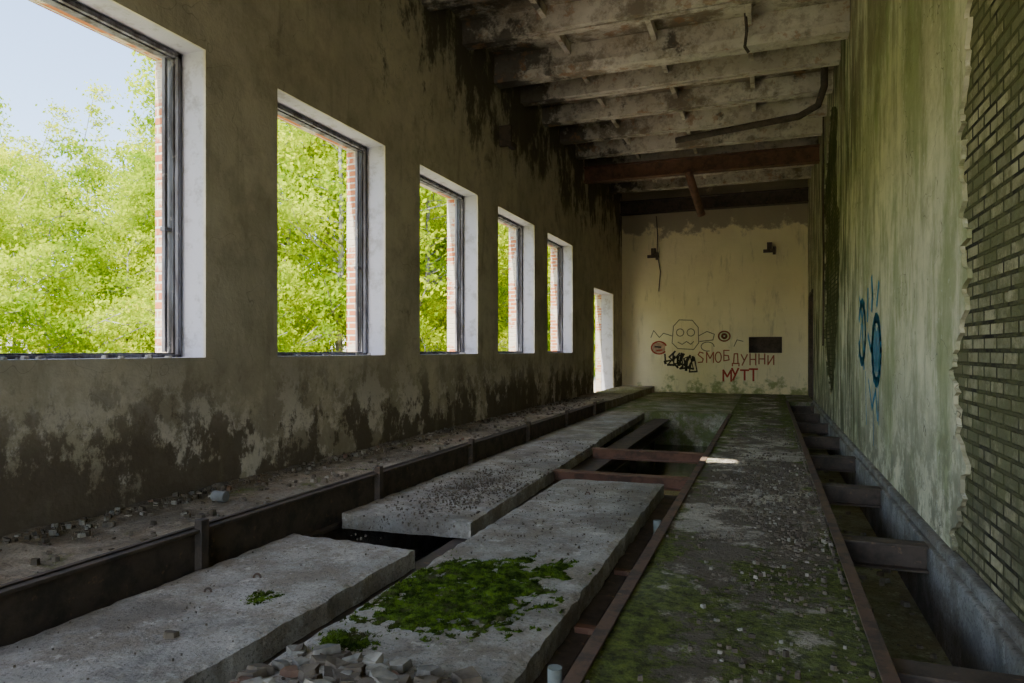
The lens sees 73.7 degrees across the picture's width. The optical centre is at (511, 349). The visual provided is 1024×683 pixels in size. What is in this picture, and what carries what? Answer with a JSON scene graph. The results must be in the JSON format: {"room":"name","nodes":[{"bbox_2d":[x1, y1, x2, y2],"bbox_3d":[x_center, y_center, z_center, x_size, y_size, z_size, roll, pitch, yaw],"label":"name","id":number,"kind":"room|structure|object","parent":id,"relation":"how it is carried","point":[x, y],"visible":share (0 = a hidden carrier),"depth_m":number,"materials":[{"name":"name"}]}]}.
{"room":"abandoned industrial building","nodes":[
{"label":"abandoned industrial building","id":0,"kind":"room"},
{"bbox_2d":[0,0,621,536],"bbox_3d":[-1.427,-1.750,11.321,0.620,8.300,30.200,0,0,21],"label":"wall","id":1,"kind":"structure","parent":0,"point":[396,79],"depth_m":8.06,"materials":[{"name":"paint"}]},
{"bbox_2d":[0,0,180,358],"bbox_3d":[-3.631,-1.390,5.564,0.135,2.920,2.230,0,0,21],"label":"window","id":2,"kind":"structure","parent":1,"relation":"in","point":[171,60],"depth_m":6.54,"materials":[{"name":"paint"}]},
{"bbox_2d":[0,352,465,359],"bbox_3d":[-2.296,0.055,8.515,0.203,0.036,8.314,0,0,21],"label":"debris","id":3,"kind":"object","parent":1,"relation":"on","point":[327,354],"visible":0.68,"depth_m":5.73,"materials":[{"name":"stone"}]},
{"bbox_2d":[278,104,366,355],"bbox_3d":[-2.491,-1.390,8.604,0.135,2.920,2.235,0,0,21],"label":"window","id":4,"kind":"structure","parent":1,"relation":"in","point":[360,267],"depth_m":9.54,"materials":[{"name":"paint"}]},
{"bbox_2d":[420,175,462,353],"bbox_3d":[-1.351,-1.390,11.645,0.135,2.920,2.240,0,0,21],"label":"window","id":5,"kind":"structure","parent":1,"relation":"in","point":[458,287],"depth_m":12.59,"materials":[{"name":"paint"}]},
{"bbox_2d":[499,124,516,149],"bbox_3d":[-0.101,-4.225,13.547,0.300,0.450,0.300,0,0,21],"label":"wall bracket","id":6,"kind":"object","parent":1,"relation":"attached to","point":[505,131],"visible":1,"depth_m":13.51,"materials":[{"name":"metal"}]},
{"bbox_2d":[498,215,521,352],"bbox_3d":[-0.211,-1.390,14.686,0.135,2.920,2.245,0,0,21],"label":"window","id":7,"kind":"structure","parent":1,"relation":"in","point":[517,227],"depth_m":15.66,"materials":[{"name":"paint"}]},
{"bbox_2d":[548,240,561,352],"bbox_3d":[0.929,-1.390,17.727,0.135,2.920,2.250,0,0,21],"label":"window","id":8,"kind":"structure","parent":1,"relation":"in","point":[559,248],"depth_m":18.71,"materials":[{"name":"paint"}]},
{"bbox_2d":[583,144,819,183],"bbox_3d":[5.037,-5.080,18.777,6.250,0.440,0.260,0,0,21],"label":"roof beam","id":9,"kind":"structure","parent":1,"relation":"attached to","point":[806,154],"depth_m":18.63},
{"bbox_2d":[684,169,704,216],"bbox_3d":[5.083,-4.350,18.973,0.220,1.225,0.942,0,0,44],"label":"pipe","id":10,"kind":"object","parent":9,"relation":"hanging from","point":[691,182],"visible":1,"depth_m":18.89,"materials":[{"name":"brown metal"}]},
{"bbox_2d":[620,187,808,215],"bbox_3d":[6.862,-5.115,23.646,6.250,0.470,0.300,0,0,21],"label":"roof beam","id":11,"kind":"structure","parent":1,"relation":"attached to","point":[791,195],"depth_m":23.48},
{"bbox_2d":[0,386,654,584],"bbox_3d":[-0.654,1.835,10.818,1.180,1.130,29.800,0,0,21],"label":"ledge","id":12,"kind":"structure","parent":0,"point":[14,566],"depth_m":6.12,"materials":[{"name":"concrete"}]},
{"bbox_2d":[210,490,229,501],"bbox_3d":[-2.476,1.240,5.787,0.130,0.090,0.090,0,0,21],"label":"tin can","id":13,"kind":"object","parent":12,"relation":"on","point":[219,496],"visible":1,"depth_m":5.76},
{"bbox_2d":[0,397,605,572],"bbox_3d":[-0.739,1.281,10.689,1.029,0.055,16.517,0,0,21],"label":"rubble","id":14,"kind":"object","parent":12,"relation":"on","point":[53,531],"visible":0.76,"depth_m":6.48,"materials":[{"name":"stone"}]},
{"bbox_2d":[0,401,606,646],"bbox_3d":[-1.498,1.425,6.809,0.135,0.450,21.700,0,0,21],"label":"beam","id":15,"kind":"structure","parent":12,"relation":"attached to","point":[34,604],"depth_m":4.96,"materials":[{"name":"metal"}]},
{"bbox_2d":[539,411,643,446],"bbox_3d":[1.870,1.572,14.125,1.107,0.156,5.461,0,0,21],"label":"floor","id":16,"kind":"structure","parent":15,"relation":"on","point":[602,427],"depth_m":13.32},
{"bbox_2d":[415,537,454,561],"bbox_3d":[1.632,2.500,9.908,7.300,0.200,30.500,0,0,21],"label":"floor","id":17,"kind":"structure","parent":0,"point":[449,539],"depth_m":8.21,"materials":[{"name":"concrete"}]},
{"bbox_2d":[263,419,668,663],"bbox_3d":[-0.194,2.030,6.320,0.360,0.740,21.700,0,0,21],"label":"girder","id":18,"kind":"object","parent":17,"relation":"on","point":[645,435],"visible":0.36,"depth_m":9.98,"materials":[{"name":"metal"}]},
{"bbox_2d":[0,533,414,682],"bbox_3d":[-2.300,1.572,2.637,1.180,0.157,5.945,0,0,21],"label":"concrete floor slab","id":19,"kind":"object","parent":18,"relation":"on","point":[309,605],"visible":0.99,"depth_m":3.83,"materials":[{"name":"concrete"}]},
{"bbox_2d":[163,630,179,638],"bbox_3d":[-1.796,1.489,3.575,0.089,0.035,0.057,0,0,21],"label":"chunk","id":20,"kind":"object","parent":19,"relation":"on","point":[168,634],"depth_m":3.56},
{"bbox_2d":[4,542,389,682],"bbox_3d":[-1.734,1.497,4.129,1.062,0.020,2.496,0,0,21],"label":"chips","id":21,"kind":"object","parent":19,"relation":"on","point":[181,654],"visible":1,"depth_m":3.78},
{"bbox_2d":[240,589,287,606],"bbox_3d":[-1.506,1.493,4.137,0.278,0.033,0.302,0,0,21],"label":"moss patch","id":22,"kind":"object","parent":19,"relation":"on","point":[262,594],"visible":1,"depth_m":4.13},
{"bbox_2d":[263,479,663,682],"bbox_3d":[0.013,1.572,4.801,1.204,0.156,6.616,0,0,21],"label":"concrete slab","id":23,"kind":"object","parent":18,"relation":"on","point":[522,658],"depth_m":4.61,"materials":[{"name":"concrete"}]},
{"bbox_2d":[308,626,380,652],"bbox_3d":[-0.863,1.492,3.523,0.368,0.035,0.327,0,0,-13],"label":"moss patch","id":24,"kind":"object","parent":23,"relation":"on","point":[345,639],"visible":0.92,"depth_m":3.51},
{"bbox_2d":[229,642,481,682],"bbox_3d":[-0.818,1.460,2.741,1.102,0.092,1.168,0,0,21],"label":"rubble","id":25,"kind":"object","parent":23,"relation":"on","point":[328,663],"visible":1,"depth_m":3.11,"materials":[{"name":"stone"}]},
{"bbox_2d":[339,549,595,649],"bbox_3d":[-0.202,1.489,4.191,1.141,0.041,1.845,0,0,21],"label":"moss patch","id":26,"kind":"object","parent":23,"relation":"on","point":[421,604],"visible":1,"depth_m":4.13,"materials":[{"name":"plant"}]},
{"bbox_2d":[471,482,654,558],"bbox_3d":[0.532,1.495,6.192,1.068,0.025,3.813,0,0,21],"label":"rubble","id":27,"kind":"object","parent":23,"relation":"on","point":[585,482],"visible":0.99,"depth_m":6.20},
{"bbox_2d":[342,438,598,538],"bbox_3d":[0.021,1.572,8.787,1.278,0.156,5.750,0,0,21],"label":"floor","id":28,"kind":"structure","parent":18,"relation":"on","point":[467,526],"depth_m":7.08,"materials":[{"name":"concrete"}]},
{"bbox_2d":[344,440,590,543],"bbox_3d":[-0.131,1.491,8.340,1.137,0.031,6.487,0,0,21],"label":"rubble","id":29,"kind":"object","parent":28,"relation":"on","point":[465,487],"visible":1,"depth_m":7.21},
{"bbox_2d":[552,469,688,490],"bbox_3d":[1.304,1.583,8.322,1.660,0.145,0.160,0,0,21],"label":"cross i beam","id":30,"kind":"object","parent":18,"relation":"on","point":[671,483],"visible":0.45,"depth_m":8.28,"materials":[{"name":"brown metal"}]},
{"bbox_2d":[592,447,703,463],"bbox_3d":[2.024,1.583,10.241,1.660,0.145,0.160,0,0,21],"label":"cross i beam","id":31,"kind":"object","parent":18,"relation":"on","point":[602,453],"visible":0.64,"depth_m":10.22,"materials":[{"name":"brown metal"}]},
{"bbox_2d":[548,664,561,682],"bbox_3d":[0.200,1.940,3.182,0.070,0.920,0.070,0,0,21],"label":"vertical pipe","id":32,"kind":"object","parent":17,"relation":"on","point":[554,670],"visible":1,"depth_m":3.16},
{"bbox_2d":[534,495,676,682],"bbox_3d":[-0.465,2.030,1.750,0.160,0.740,12.950,0,0,21],"label":"girder","id":33,"kind":"object","parent":17,"relation":"on","point":[566,654],"visible":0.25,"depth_m":4.54,"materials":[{"name":"metal"}]},
{"bbox_2d":[575,568,631,634],"bbox_3d":[0.483,1.637,4.037,0.190,0.035,2.160,0,0,21],"label":"bar","id":34,"kind":"object","parent":33,"relation":"on","point":[580,628],"visible":0.64,"depth_m":4.00,"materials":[{"name":"brown metal"}]},
{"bbox_2d":[579,442,707,495],"bbox_3d":[2.338,2.340,12.847,3.000,0.120,7.700,0,0,21],"label":"water","id":35,"kind":"object","parent":17,"relation":"on","point":[643,467],"visible":0.21,"depth_m":13.36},
{"bbox_2d":[653,519,660,534],"bbox_3d":[1.306,1.965,6.132,0.070,0.870,0.070,0,0,21],"label":"vertical pipe","id":36,"kind":"object","parent":17,"relation":"on","point":[656,522],"visible":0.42,"depth_m":6.11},
{"bbox_2d":[791,406,813,412],"bbox_3d":[7.824,1.617,18.426,0.600,0.205,0.170,0,0,21],"label":"cross beam","id":37,"kind":"structure","parent":17,"relation":"attached to","point":[796,409],"depth_m":18.39,"materials":[{"name":"metal"}]},
{"bbox_2d":[793,413,819,422],"bbox_3d":[7.016,1.617,16.273,0.600,0.205,0.170,0,0,21],"label":"cross beam","id":38,"kind":"structure","parent":17,"relation":"attached to","point":[800,417],"depth_m":16.26,"materials":[{"name":"metal"}]},
{"bbox_2d":[797,422,828,433],"bbox_3d":[6.209,1.617,14.119,0.600,0.205,0.170,0,0,21],"label":"cross beam","id":39,"kind":"structure","parent":17,"relation":"attached to","point":[811,428],"depth_m":14.09,"materials":[{"name":"metal"}]},
{"bbox_2d":[802,435,839,449],"bbox_3d":[5.384,1.617,11.918,0.600,0.205,0.170,0,0,21],"label":"cross beam","id":40,"kind":"structure","parent":17,"relation":"attached to","point":[812,442],"depth_m":11.89,"materials":[{"name":"metal"}]},
{"bbox_2d":[810,454,855,472],"bbox_3d":[4.577,1.617,9.765,0.600,0.205,0.170,0,0,21],"label":"cross beam","id":41,"kind":"structure","parent":17,"relation":"attached to","point":[838,463],"depth_m":9.73,"materials":[{"name":"metal"}]},
{"bbox_2d":[821,483,881,507],"bbox_3d":[3.770,1.617,7.611,0.600,0.205,0.170,0,0,21],"label":"cross beam","id":42,"kind":"structure","parent":17,"relation":"attached to","point":[837,494],"depth_m":7.58,"materials":[{"name":"metal"}]},
{"bbox_2d":[842,534,928,573],"bbox_3d":[2.952,1.617,5.429,0.600,0.205,0.170,0,0,21],"label":"cross beam","id":43,"kind":"structure","parent":17,"relation":"attached to","point":[864,551],"depth_m":5.40,"materials":[{"name":"metal"}]},
{"bbox_2d":[811,400,1023,675],"bbox_3d":[4.038,1.925,7.297,0.119,0.949,26.500,0,0,21],"label":"plinth","id":44,"kind":"object","parent":17,"relation":"on","point":[974,628],"visible":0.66,"depth_m":4.76,"materials":[{"name":"concrete"}]},
{"bbox_2d":[891,658,1023,682],"bbox_3d":[2.109,1.617,3.182,0.600,0.205,0.170,0,0,21],"label":"cross beam","id":45,"kind":"structure","parent":17,"relation":"attached to","point":[908,671],"depth_m":3.20,"materials":[{"name":"metal"}]},
{"bbox_2d":[421,0,849,193],"bbox_3d":[1.673,-5.590,9.946,7.350,0.500,30.600,0,0,21],"label":"ceiling","id":46,"kind":"structure","parent":0,"point":[636,115],"depth_m":13.63,"materials":[{"name":"concrete"}]},
{"bbox_2d":[493,21,849,88],"bbox_3d":[2.632,-5.270,12.363,6.250,0.140,0.400,0,0,21],"label":"roof beam","id":47,"kind":"structure","parent":46,"relation":"attached to","point":[835,31],"depth_m":12.14,"materials":[{"name":"concrete"}]},
{"bbox_2d":[743,13,749,53],"bbox_3d":[3.905,-5.269,11.357,0.108,0.665,0.058,0,0,2],"label":"hanging cable","id":48,"kind":"object","parent":46,"relation":"hanging from","point":[745,16],"visible":0.91,"depth_m":11.34,"materials":[{"name":"rubber"}]},
{"bbox_2d":[675,67,827,143],"bbox_3d":[4.992,-5.190,14.521,3.086,1.020,1.038,0,0,21],"label":"ceiling pipe","id":49,"kind":"object","parent":46,"relation":"attached to","point":[823,70],"depth_m":14.29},
{"bbox_2d":[647,248,658,259],"bbox_3d":[5.056,-3.435,24.456,0.400,0.430,0.250,0,0,21],"label":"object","id":50,"kind":"structure","parent":0,"point":[654,254],"depth_m":24.42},
{"bbox_2d":[622,179,807,394],"bbox_3d":[6.950,-1.750,24.094,7.300,8.300,0.400,0,0,21],"label":"wall","id":51,"kind":"structure","parent":0,"point":[716,273],"depth_m":23.79,"materials":[{"name":"paint"}]},
{"bbox_2d":[656,216,660,290],"bbox_3d":[5.245,-3.450,24.460,0.185,2.703,0.045,0,0,21],"label":"cable","id":52,"kind":"object","parent":51,"relation":"attached to","point":[656,216],"depth_m":24.45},
{"bbox_2d":[650,319,773,381],"bbox_3d":[6.944,0.005,23.874,4.175,2.181,0.004,0,0,21],"label":"graffiti","id":53,"kind":"object","parent":51,"relation":"attached to","point":[656,348],"visible":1,"depth_m":24.04,"materials":[{"name":"black paint"}]},
{"bbox_2d":[763,242,775,254],"bbox_3d":[8.708,-3.435,23.087,0.400,0.430,0.250,0,0,21],"label":"bracket","id":54,"kind":"object","parent":51,"relation":"attached to","point":[769,249],"visible":1,"depth_m":23.07,"materials":[{"name":"metal"}]},
{"bbox_2d":[582,392,881,682],"bbox_3d":[1.935,1.944,9.848,4.350,0.912,29.800,0,0,21],"label":"floor","id":55,"kind":"structure","parent":0,"point":[656,617],"depth_m":4.33,"materials":[{"name":"concrete"}]},
{"bbox_2d":[562,413,731,682],"bbox_3d":[1.286,1.540,5.766,0.080,0.120,21.700,0,0,21],"label":"bar","id":56,"kind":"object","parent":55,"relation":"attached to","point":[587,656],"visible":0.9,"depth_m":4.22,"materials":[{"name":"metal"}]},
{"bbox_2d":[584,426,876,682],"bbox_3d":[2.716,1.486,7.681,1.251,0.043,11.693,0,0,21],"label":"gravel","id":57,"kind":"object","parent":55,"relation":"on","point":[773,490],"visible":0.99,"depth_m":5.77,"materials":[{"name":"gravel"}]},
{"bbox_2d":[786,401,900,682],"bbox_3d":[3.381,1.539,7.543,0.075,0.122,26.500,0,0,21],"label":"bar","id":58,"kind":"object","parent":55,"relation":"attached to","point":[887,671],"visible":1,"depth_m":4.25,"materials":[{"name":"metal"}]},
{"bbox_2d":[785,395,811,422],"bbox_3d":[8.960,1.946,21.364,0.720,0.908,3.300,0,0,21],"label":"floor","id":59,"kind":"structure","parent":0,"point":[794,400],"depth_m":20.25,"materials":[{"name":"concrete"}]},
{"bbox_2d":[801,433,951,665],"bbox_3d":[3.687,2.260,7.428,0.630,0.280,26.500,0,0,21],"label":"floor","id":60,"kind":"structure","parent":0,"point":[904,629],"depth_m":5.62,"materials":[{"name":"concrete"}]},
{"bbox_2d":[823,471,936,658],"bbox_3d":[3.800,2.095,7.716,0.520,0.060,10.888,0,0,21],"label":"debris","id":61,"kind":"object","parent":60,"relation":"on","point":[883,581],"visible":0.36,"depth_m":6.21,"materials":[{"name":"stone"}]},
{"bbox_2d":[810,0,1023,622],"bbox_3d":[4.870,-1.750,8.747,0.420,8.300,29.800,0,0,21],"label":"wall","id":62,"kind":"structure","parent":0,"point":[989,373],"depth_m":4.12,"materials":[{"name":"brick"}]},
{"bbox_2d":[808,166,812,395],"bbox_3d":[9.381,-2.100,21.420,0.030,7.200,2.900,0,0,21],"label":"plaster layer","id":63,"kind":"object","parent":62,"relation":"attached to","point":[810,180],"visible":0.54,"depth_m":21.40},
{"bbox_2d":[809,289,812,399],"bbox_3d":[9.317,-0.150,20.964,0.270,3.300,2.040,0,0,21],"label":"door","id":64,"kind":"structure","parent":62,"relation":"in","point":[811,292],"depth_m":21.84,"materials":[{"name":"metal"}]},
{"bbox_2d":[813,0,972,552],"bbox_3d":[5.939,-2.100,12.237,0.030,7.200,16.714,0,0,21],"label":"plaster layer","id":65,"kind":"object","parent":62,"relation":"attached to","point":[901,78],"visible":0.97,"depth_m":6.72,"materials":[{"name":"paint"}]},
{"bbox_2d":[822,117,824,345],"bbox_3d":[7.298,-2.800,16.007,0.050,5.402,0.140,0,0,21],"label":"cable","id":66,"kind":"object","parent":65,"relation":"attached to","point":[823,117],"visible":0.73,"depth_m":15.99,"materials":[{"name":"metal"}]},
{"bbox_2d":[858,276,881,445],"bbox_3d":[4.712,0.118,9.020,0.001,2.182,2.195,0,0,21],"label":"graffiti","id":67,"kind":"object","parent":65,"relation":"attached to","point":[876,335],"visible":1,"depth_m":8.69,"materials":[{"name":"blue paint"}]},
{"label":"outside","id":68,"kind":"structure","parent":0,"visible":0},
{"bbox_2d":[594,366,595,391],"bbox_3d":[-21.067,1.546,45.276,60.000,0.236,130.000,0,0,21],"label":"ground","id":69,"kind":"structure","parent":68,"point":[595,366],"depth_m":31.63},
{"bbox_2d":[0,130,28,256],"bbox_3d":[-15.952,-2.644,20.513,3.636,8.739,4.038,0,0,5],"label":"birch tree","id":70,"kind":"object","parent":69,"relation":"on","point":[0,130],"visible":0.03,"depth_m":20.88,"materials":[{"name":"green plant"}]},
{"bbox_2d":[0,207,33,352],"bbox_3d":[-11.728,-1.004,14.636,2.955,5.320,2.670,0,0,-9],"label":"birch tree","id":71,"kind":"object","parent":69,"relation":"on","point":[1,234],"visible":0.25,"depth_m":14.99,"materials":[{"name":"green plant"}]},
{"bbox_2d":[0,92,43,345],"bbox_3d":[-14.909,-2.925,19.999,1.982,9.342,2.329,0,0,9],"label":"tree","id":72,"kind":"object","parent":69,"relation":"on","point":[1,98],"visible":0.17,"depth_m":20.02,"materials":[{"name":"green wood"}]},
{"bbox_2d":[0,275,60,352],"bbox_3d":[-10.146,-0.214,11.780,3.648,4.153,3.763,0,0,-16],"label":"bush","id":73,"kind":"object","parent":69,"relation":"on","point":[2,320],"visible":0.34,"depth_m":12.53,"materials":[{"name":"green plant"}]},
{"bbox_2d":[0,138,82,351],"bbox_3d":[-13.373,-1.984,18.256,3.848,7.363,4.258,0,0,3],"label":"birch tree","id":74,"kind":"object","parent":69,"relation":"on","point":[3,158],"visible":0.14,"depth_m":17.98,"materials":[{"name":"green plant"}]},
{"bbox_2d":[7,98,91,326],"bbox_3d":[-11.723,-2.322,17.199,1.975,8.082,1.680,0,0,43],"label":"tree","id":75,"kind":"object","parent":69,"relation":"on","point":[50,125],"visible":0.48,"depth_m":17.24,"materials":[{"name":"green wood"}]},
{"bbox_2d":[0,154,121,352],"bbox_3d":[-11.077,-1.465,15.965,3.679,6.285,3.225,0,0,-15],"label":"birch tree","id":76,"kind":"object","parent":69,"relation":"on","point":[41,213],"visible":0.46,"depth_m":15.77,"materials":[{"name":"green plant"}]},
{"bbox_2d":[11,152,123,323],"bbox_3d":[-15.025,-2.410,22.984,4.313,8.256,4.920,0,0,24],"label":"birch tree","id":77,"kind":"object","parent":69,"relation":"on","point":[74,170],"visible":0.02,"depth_m":22.66,"materials":[{"name":"green plant"}]},
{"bbox_2d":[0,235,145,352],"bbox_3d":[-9.396,-0.244,13.524,3.799,4.225,3.682,0,0,-32],"label":"bush","id":78,"kind":"object","parent":69,"relation":"on","point":[53,280],"visible":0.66,"depth_m":13.45,"materials":[{"name":"green plant"}]},
{"bbox_2d":[0,292,146,352],"bbox_3d":[-9.293,0.247,14.191,2.900,2.925,2.838,0,0,1],"label":"bush","id":79,"kind":"object","parent":69,"relation":"on","point":[75,304],"visible":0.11,"depth_m":13.95,"materials":[{"name":"green plant"}]},
{"bbox_2d":[5,134,146,350],"bbox_3d":[-11.964,-2.213,19.320,4.209,7.845,4.801,0,0,-41],"label":"birch tree","id":80,"kind":"object","parent":69,"relation":"on","point":[102,163],"visible":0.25,"depth_m":19.03,"materials":[{"name":"green plant"}]},
{"bbox_2d":[47,78,120,295],"bbox_3d":[-12.687,-3.154,20.346,2.047,9.819,2.405,0,0,-18],"label":"tree","id":81,"kind":"object","parent":69,"relation":"on","point":[95,90],"visible":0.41,"depth_m":20.34,"materials":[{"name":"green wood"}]},
{"bbox_2d":[37,155,154,350],"bbox_3d":[-9.496,-1.548,16.800,3.802,6.458,3.334,0,0,-13],"label":"birch tree","id":82,"kind":"object","parent":69,"relation":"on","point":[132,191],"visible":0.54,"depth_m":16.59,"materials":[{"name":"green plant"}]},
{"bbox_2d":[59,50,154,328],"bbox_3d":[-10.771,-3.889,21.957,5.752,11.338,6.560,0,0,-17],"label":"birch tree","id":83,"kind":"object","parent":69,"relation":"on","point":[147,84],"visible":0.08,"depth_m":20.77,"materials":[{"name":"green plant"}]},
{"bbox_2d":[72,140,154,352],"bbox_3d":[-9.369,-1.893,17.765,3.572,7.177,4.074,0,0,26],"label":"birch tree","id":84,"kind":"object","parent":69,"relation":"on","point":[132,155],"visible":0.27,"depth_m":17.04,"materials":[{"name":"green plant"}]},
{"bbox_2d":[85,130,154,308],"bbox_3d":[-11.441,-2.590,21.575,4.172,8.627,3.756,0,0,-33],"label":"birch tree","id":85,"kind":"object","parent":69,"relation":"on","point":[123,165],"visible":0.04,"depth_m":21.43,"materials":[{"name":"green plant"}]},
{"bbox_2d":[91,294,154,352],"bbox_3d":[-8.382,0.181,16.002,2.917,3.073,2.855,0,0,30],"label":"bush","id":86,"kind":"object","parent":69,"relation":"on","point":[136,306],"visible":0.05,"depth_m":15.62,"materials":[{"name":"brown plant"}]},
{"bbox_2d":[110,115,150,220],"bbox_3d":[-14.502,-3.742,26.779,2.370,11.048,2.785,0,0,26],"label":"tree","id":87,"kind":"object","parent":69,"relation":"on","point":[135,120],"visible":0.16,"depth_m":26.67,"materials":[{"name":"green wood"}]},
{"bbox_2d":[108,260,154,352],"bbox_3d":[-8.159,-0.229,17.365,3.929,4.188,3.808,0,0,44],"label":"bush","id":88,"kind":"object","parent":69,"relation":"on","point":[144,332],"visible":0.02,"depth_m":16.50,"materials":[{"name":"green plant"}]},
{"bbox_2d":[104,259,296,352],"bbox_3d":[-6.542,-0.235,15.227,3.880,4.203,4.004,0,0,0],"label":"bush","id":89,"kind":"object","parent":69,"relation":"on","point":[147,315],"visible":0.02,"depth_m":13.92,"materials":[{"name":"green plant"}]},
{"bbox_2d":[116,121,346,317],"bbox_3d":[-7.543,-4.607,21.290,5.871,12.830,6.522,0,0,5],"label":"birch tree","id":90,"kind":"object","parent":69,"relation":"on","point":[295,144],"visible":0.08,"depth_m":19.84,"materials":[{"name":"green plant"}]},
{"bbox_2d":[151,120,346,322],"bbox_3d":[-7.293,-4.375,22.211,6.638,12.353,7.572,0,0,8],"label":"birch tree","id":91,"kind":"object","parent":69,"relation":"on","point":[296,240],"visible":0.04,"depth_m":22.43,"materials":[{"name":"green plant"}]},
{"bbox_2d":[278,308,319,345],"bbox_3d":[-6.641,0.120,18.580,2.989,3.211,3.054,0,0,-14],"label":"bush","id":92,"kind":"object","parent":69,"relation":"on","point":[287,308],"visible":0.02,"depth_m":18.44,"materials":[{"name":"green plant"}]},
{"bbox_2d":[278,123,320,315],"bbox_3d":[-9.958,-4.259,27.192,5.464,12.104,6.070,0,0,3],"label":"birch tree","id":93,"kind":"object","parent":69,"relation":"on","point":[278,123],"visible":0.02,"depth_m":26.94,"materials":[{"name":"green plant"}]},
{"bbox_2d":[278,257,346,351],"bbox_3d":[-6.218,-0.272,17.189,3.800,4.289,3.684,0,0,29],"label":"bush","id":94,"kind":"object","parent":69,"relation":"on","point":[302,345],"visible":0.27,"depth_m":17.24,"materials":[{"name":"green plant"}]},
{"bbox_2d":[278,144,346,335],"bbox_3d":[-5.752,-3.839,24.946,5.887,11.229,6.516,0,0,25],"label":"birch tree","id":95,"kind":"object","parent":69,"relation":"on","point":[307,249],"visible":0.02,"depth_m":24.39,"materials":[{"name":"green plant"}]},
{"bbox_2d":[279,274,346,351],"bbox_3d":[-5.318,-0.144,19.161,3.722,3.989,3.607,0,0,-5],"label":"bush","id":96,"kind":"object","parent":69,"relation":"on","point":[308,285],"visible":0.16,"depth_m":18.68,"materials":[{"name":"green plant"}]},
{"bbox_2d":[285,143,346,337],"bbox_3d":[-8.050,-4.321,28.417,7.322,12.232,6.616,0,0,18],"label":"birch tree","id":97,"kind":"object","parent":69,"relation":"on","point":[322,245],"visible":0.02,"depth_m":27.01,"materials":[{"name":"green plant"}]},
{"bbox_2d":[300,316,346,351],"bbox_3d":[-5.611,0.188,20.030,3.086,3.206,2.991,0,0,42],"label":"bush","id":98,"kind":"object","parent":69,"relation":"on","point":[326,346],"visible":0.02,"depth_m":19.23,"materials":[{"name":"green plant"}]},
{"bbox_2d":[278,119,446,351],"bbox_3d":[-4.972,-4.665,19.710,7.839,12.958,6.873,0,0,-10],"label":"birch tree","id":99,"kind":"object","parent":69,"relation":"on","point":[298,218],"visible":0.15,"depth_m":18.71,"materials":[{"name":"green plant"}]},
{"bbox_2d":[314,146,446,325],"bbox_3d":[-5.053,-4.968,27.378,6.930,13.589,7.904,0,0,-37],"label":"birch tree","id":100,"kind":"object","parent":69,"relation":"on","point":[421,198],"visible":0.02,"depth_m":26.15,"materials":[{"name":"green plant"}]},
{"bbox_2d":[297,143,508,348],"bbox_3d":[-3.100,-5.000,21.132,7.702,13.655,6.752,0,0,-21],"label":"birch tree","id":101,"kind":"object","parent":69,"relation":"on","point":[327,184],"visible":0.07,"depth_m":19.72,"materials":[{"name":"green plant"}]},
{"bbox_2d":[335,186,508,341],"bbox_3d":[-2.871,-4.878,23.519,7.593,13.402,6.657,0,0,-15],"label":"birch tree","id":102,"kind":"object","parent":69,"relation":"on","point":[444,240],"visible":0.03,"depth_m":23.57,"materials":[{"name":"green plant"}]},
{"bbox_2d":[420,281,446,351],"bbox_3d":[-2.773,-0.143,20.201,3.582,3.987,3.472,0,0,-21],"label":"bush","id":103,"kind":"object","parent":69,"relation":"on","point":[438,342],"visible":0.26,"depth_m":19.96,"materials":[{"name":"green plant"}]},
{"bbox_2d":[420,192,499,302],"bbox_3d":[-3.681,-4.013,29.169,6.549,11.590,5.917,0,0,10],"label":"birch tree","id":104,"kind":"object","parent":69,"relation":"on","point":[432,192],"visible":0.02,"depth_m":28.86,"materials":[{"name":"green plant"}]},
{"bbox_2d":[420,298,503,350],"bbox_3d":[-1.714,0.018,22.016,3.155,3.440,3.087,0,0,-23],"label":"bush","id":105,"kind":"object","parent":69,"relation":"on","point":[441,308],"visible":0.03,"depth_m":21.81,"materials":[{"name":"green plant"}]},
{"bbox_2d":[420,190,508,326],"bbox_3d":[-2.429,-3.501,25.803,5.704,10.525,6.313,0,0,43],"label":"birch tree","id":106,"kind":"object","parent":69,"relation":"on","point":[435,208],"visible":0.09,"depth_m":25.43,"materials":[{"name":"green plant"}]},
{"bbox_2d":[427,294,508,350],"bbox_3d":[-1.659,-0.186,24.096,3.592,3.898,3.515,0,0,-28],"label":"bush","id":107,"kind":"object","parent":69,"relation":"on","point":[500,342],"visible":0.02,"depth_m":23.91,"materials":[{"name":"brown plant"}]},
{"bbox_2d":[446,207,550,319],"bbox_3d":[-0.188,-4.450,29.244,5.592,12.502,6.212,0,0,8],"label":"birch tree","id":108,"kind":"object","parent":69,"relation":"on","point":[501,228],"visible":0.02,"depth_m":29.68,"materials":[{"name":"green plant"}]},
{"bbox_2d":[498,283,550,350],"bbox_3d":[-0.624,-0.354,25.760,4.248,4.482,4.118,0,0,22],"label":"bush","id":109,"kind":"object","parent":69,"relation":"on","point":[503,290],"visible":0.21,"depth_m":25.56,"materials":[{"name":"green plant"}]},
{"bbox_2d":[498,305,550,348],"bbox_3d":[-0.246,-0.098,27.858,3.462,3.700,3.387,0,0,-7],"label":"bush","id":110,"kind":"object","parent":69,"relation":"on","point":[504,305],"visible":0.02,"depth_m":27.27,"materials":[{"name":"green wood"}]},
{"bbox_2d":[498,228,595,318],"bbox_3d":[1.373,-5.061,32.269,7.552,13.776,6.823,0,0,-43],"label":"birch tree","id":111,"kind":"object","parent":69,"relation":"on","point":[501,252],"visible":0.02,"depth_m":31.28,"materials":[{"name":"green plant"}]},
{"bbox_2d":[548,311,550,350],"bbox_3d":[1.723,-0.081,31.305,3.555,3.840,3.446,0,0,21],"label":"bush","id":112,"kind":"object","parent":69,"relation":"on","point":[549,322],"visible":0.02,"depth_m":31.12,"materials":[{"name":"green plant"}]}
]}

